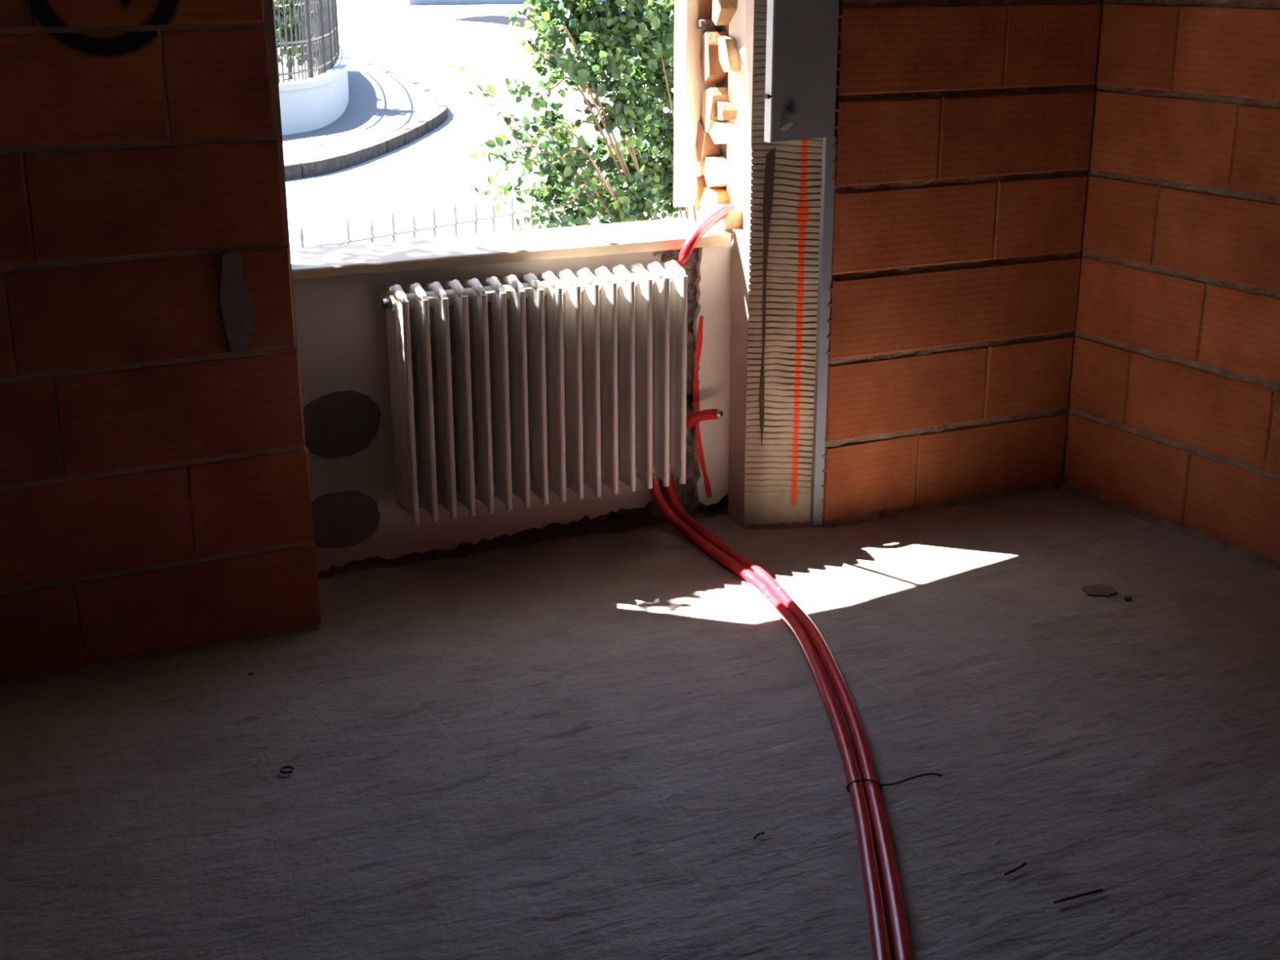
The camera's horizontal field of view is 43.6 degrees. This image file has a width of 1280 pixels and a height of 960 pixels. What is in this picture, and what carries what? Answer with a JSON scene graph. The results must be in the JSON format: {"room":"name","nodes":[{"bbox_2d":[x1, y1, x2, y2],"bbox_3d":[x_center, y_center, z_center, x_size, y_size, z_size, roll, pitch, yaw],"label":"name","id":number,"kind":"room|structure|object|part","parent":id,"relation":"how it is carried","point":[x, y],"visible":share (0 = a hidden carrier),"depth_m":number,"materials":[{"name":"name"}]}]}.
{"room":"building under construction","nodes":[
{"label":"building under construction","id":0,"kind":"room"},
{"bbox_2d":[0,0,321,681],"bbox_3d":[-2.011,-0.693,3.247,2.552,2.550,0.271,-9,20,-25],"label":"wall","id":1,"kind":"structure","parent":0,"point":[155,496],"depth_m":3.68,"materials":[{"name":"brick"}]},
{"bbox_2d":[0,479,1279,959],"bbox_3d":[-0.168,1.293,1.239,7.730,0.036,6.840,-8,20,-24],"label":"floor","id":2,"kind":"structure","parent":0,"point":[578,743],"depth_m":3.38,"materials":[{"name":"grey concrete"}]},
{"bbox_2d":[280,765,293,773],"bbox_3d":[-0.739,0.607,3.349,0.031,0.006,0.031,-8,20,-24],"label":"ring","id":3,"kind":"object","parent":2,"relation":"on","point":[284,766],"visible":1,"depth_m":3.34,"materials":[{"name":"plastic"}]},
{"bbox_2d":[753,831,764,839],"bbox_3d":[0.230,0.688,3.096,0.008,0.004,0.030,17,25,41],"label":"scrap","id":4,"kind":"object","parent":2,"relation":"on","point":[762,833],"visible":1,"depth_m":3.10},
{"bbox_2d":[649,202,891,959],"bbox_3d":[0.347,0.214,3.052,0.305,0.943,3.714,-2,18,-5],"label":"conduit","id":5,"kind":"object","parent":2,"relation":"on","point":[881,950],"visible":0.77,"depth_m":3.60,"materials":[{"name":"plastic"}]},
{"bbox_2d":[663,408,913,959],"bbox_3d":[0.394,0.486,3.090,0.296,0.402,3.619,-2,18,-6],"label":"conduit","id":6,"kind":"object","parent":2,"relation":"on","point":[901,944],"visible":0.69,"depth_m":3.46,"materials":[{"name":"plastic"}]},
{"bbox_2d":[845,772,942,795],"bbox_3d":[0.522,0.621,3.268,0.208,0.041,0.023,-5,19,-15],"label":"wire","id":7,"kind":"object","parent":6,"relation":"attached to","point":[931,773],"visible":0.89,"depth_m":3.27,"materials":[{"name":"black metal"}]},
{"bbox_2d":[809,136,836,525],"bbox_3d":[0.527,-0.412,4.620,0.033,1.144,0.020,-8,20,-24],"label":"wooden lath","id":8,"kind":"object","parent":2,"relation":"on","point":[828,153],"visible":1,"depth_m":4.60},
{"bbox_2d":[1004,862,1026,875],"bbox_3d":[0.701,0.725,2.980,0.061,0.005,0.007,-14,23,-37],"label":"scrap","id":9,"kind":"object","parent":2,"relation":"on","point":[1024,863],"visible":1,"depth_m":2.98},
{"bbox_2d":[1053,888,1102,903],"bbox_3d":[0.794,0.753,2.894,0.106,0.005,0.005,-8,20,-22],"label":"scrap","id":10,"kind":"object","parent":2,"relation":"on","point":[1100,889],"visible":1,"depth_m":2.89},
{"bbox_2d":[1124,596,1132,601],"bbox_3d":[1.293,0.316,4.231,0.021,0.012,0.018,-8,20,-24],"label":"crumb","id":11,"kind":"object","parent":2,"relation":"on","point":[1127,598],"visible":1,"depth_m":4.23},
{"bbox_2d":[292,0,1104,571],"bbox_3d":[-1.461,-0.602,3.849,8.400,4.400,0.503,-8,20,-24],"label":"wall","id":12,"kind":"structure","parent":0,"point":[962,128],"depth_m":4.68,"materials":[{"name":"ceramic"}]},
{"bbox_2d":[289,217,731,279],"bbox_3d":[-0.409,-0.649,4.473,1.342,0.036,0.307,-8,20,-24],"label":"window sill","id":13,"kind":"structure","parent":12,"relation":"in","point":[424,253],"depth_m":4.43,"materials":[{"name":"stone"}]},
{"bbox_2d":[382,260,687,524],"bbox_3d":[-0.281,-0.264,4.437,0.870,0.640,0.192,-8,20,-24],"label":"radiator","id":14,"kind":"object","parent":12,"relation":"attached to","point":[507,386],"visible":1,"depth_m":4.37,"materials":[{"name":"metal"}]},
{"bbox_2d":[673,0,822,526],"bbox_3d":[0.326,-1.131,4.570,0.270,2.550,0.483,-8,20,-24],"label":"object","id":15,"kind":"structure","parent":12,"relation":"attached to","point":[722,157],"depth_m":4.62,"materials":[{"name":"paint"}]},
{"bbox_2d":[763,0,839,142],"bbox_3d":[0.439,-1.364,4.259,0.209,0.904,0.049,-8,20,-24],"label":"electrical box","id":16,"kind":"object","parent":12,"relation":"attached to","point":[799,96],"visible":1,"depth_m":4.33,"materials":[{"name":"grey metal"}]},
{"bbox_2d":[1062,0,1279,561],"bbox_3d":[2.348,-0.762,3.437,0.303,2.550,3.400,-10,21,-29],"label":"wall","id":17,"kind":"structure","parent":0,"point":[1174,415],"depth_m":4.59,"materials":[{"name":"brick"}]},
{"label":"outside","id":18,"kind":"structure","parent":0,"visible":0},
{"bbox_2d":[274,0,705,248],"bbox_3d":[-8.722,-42.265,137.734,220.000,0.320,259.500,-8,20,-24],"label":"ground","id":19,"kind":"structure","parent":18,"point":[417,43],"depth_m":24.73,"materials":[{"name":"concrete"}]},
{"bbox_2d":[282,56,447,181],"bbox_3d":[-9.830,-6.954,29.455,12.276,0.231,23.383,-6,19,-17],"label":"pavement","id":20,"kind":"structure","parent":19,"relation":"on","point":[386,110],"depth_m":24.56,"materials":[{"name":"concrete"}]},
{"bbox_2d":[277,40,349,135],"bbox_3d":[-9.067,-7.010,28.228,9.415,0.760,14.455,-6,19,-17],"label":"wall","id":21,"kind":"structure","parent":20,"relation":"on","point":[307,104],"depth_m":23.93,"materials":[{"name":"concrete"}]},
{"bbox_2d":[274,0,315,79],"bbox_3d":[-5.879,-7.726,26.404,1.526,2.353,1.570,-1,18,-3],"label":"shrub","id":22,"kind":"object","parent":21,"relation":"on","point":[281,2],"visible":0.27,"depth_m":26.26,"materials":[{"name":"green plant"}]},
{"bbox_2d":[285,22,316,66],"bbox_3d":[-5.989,-7.870,28.748,1.048,1.165,1.088,-8,20,-24],"label":"shrub","id":23,"kind":"object","parent":21,"relation":"on","point":[300,61],"visible":0.02,"depth_m":28.67,"materials":[{"name":"green plant"}]},
{"bbox_2d":[272,0,339,84],"bbox_3d":[-5.860,-8.399,28.822,1.175,1.500,14.730,-2,18,-5],"label":"iron fence","id":24,"kind":"object","parent":21,"relation":"on","point":[325,18],"visible":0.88,"depth_m":24.20,"materials":[{"name":"grey metal"}]},
{"bbox_3d":[-5.230,-6.433,22.828,0.078,1.500,0.078,-8,20,-24],"label":"post","id":25,"kind":"part","parent":24,"relation":"part of","materials":[{"name":"black metal"}]},
{"bbox_3d":[-5.867,-8.195,28.843,1.148,0.036,14.644,-2,18,-5],"label":"rail","id":26,"kind":"part","parent":24,"relation":"part of","materials":[{"name":"black metal"}]},
{"bbox_3d":[-5.867,-7.787,28.977,1.148,0.036,14.644,-2,18,-5],"label":"rail","id":27,"kind":"part","parent":24,"relation":"part of","materials":[{"name":"black metal"}]},
{"bbox_3d":[-4.957,-6.769,23.849,0.078,1.500,0.078,-8,20,-24],"label":"post","id":28,"kind":"part","parent":24,"relation":"part of","materials":[{"name":"black metal"}]},
{"bbox_3d":[-4.974,-7.118,24.912,0.078,1.500,0.078,-8,20,-24],"label":"post","id":29,"kind":"part","parent":24,"relation":"part of","materials":[{"name":"black metal"}]},
{"bbox_3d":[-5.067,-7.465,25.973,0.078,1.500,0.078,-8,20,-24],"label":"post","id":30,"kind":"part","parent":24,"relation":"part of","materials":[{"name":"black metal"}]},
{"bbox_3d":[-5.206,-7.812,27.029,0.078,1.500,0.078,-8,20,-24],"label":"post","id":31,"kind":"part","parent":24,"relation":"part of","materials":[{"name":"black metal"}]},
{"bbox_3d":[-5.371,-8.157,28.081,0.078,1.500,0.078,-8,20,-24],"label":"post","id":32,"kind":"part","parent":24,"relation":"part of","materials":[{"name":"black metal"}]},
{"bbox_3d":[-5.555,-8.501,29.131,0.078,1.500,0.078,-8,20,-24],"label":"post","id":33,"kind":"part","parent":24,"relation":"part of","materials":[{"name":"black metal"}]},
{"bbox_2d":[300,186,600,247],"bbox_3d":[-1.161,-1.116,10.044,0.021,1.305,3.818,14,23,37],"label":"fence","id":34,"kind":"object","parent":19,"relation":"on","point":[371,237],"visible":0.24,"depth_m":9.77,"materials":[{"name":"metal"}]},
{"bbox_3d":[-1.161,-1.585,9.890,0.021,0.021,3.818,14,23,37],"label":"rail","id":35,"kind":"part","parent":34,"relation":"part of","materials":[{"name":"metal"}]},
{"bbox_2d":[407,0,660,5],"bbox_3d":[5.386,-29.644,96.742,40.012,1.350,0.400,-8,20,-22],"label":"wall","id":36,"kind":"structure","parent":19,"relation":"on","point":[410,2],"depth_m":90.28,"materials":[{"name":"stone"}]},
{"bbox_2d":[446,0,697,231],"bbox_3d":[-0.114,-1.030,7.063,1.528,2.805,0.752,-8,20,-24],"label":"leafy shrub","id":37,"kind":"object","parent":19,"relation":"on","point":[608,37],"visible":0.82,"depth_m":6.66,"materials":[{"name":"green plant"}]}
]}

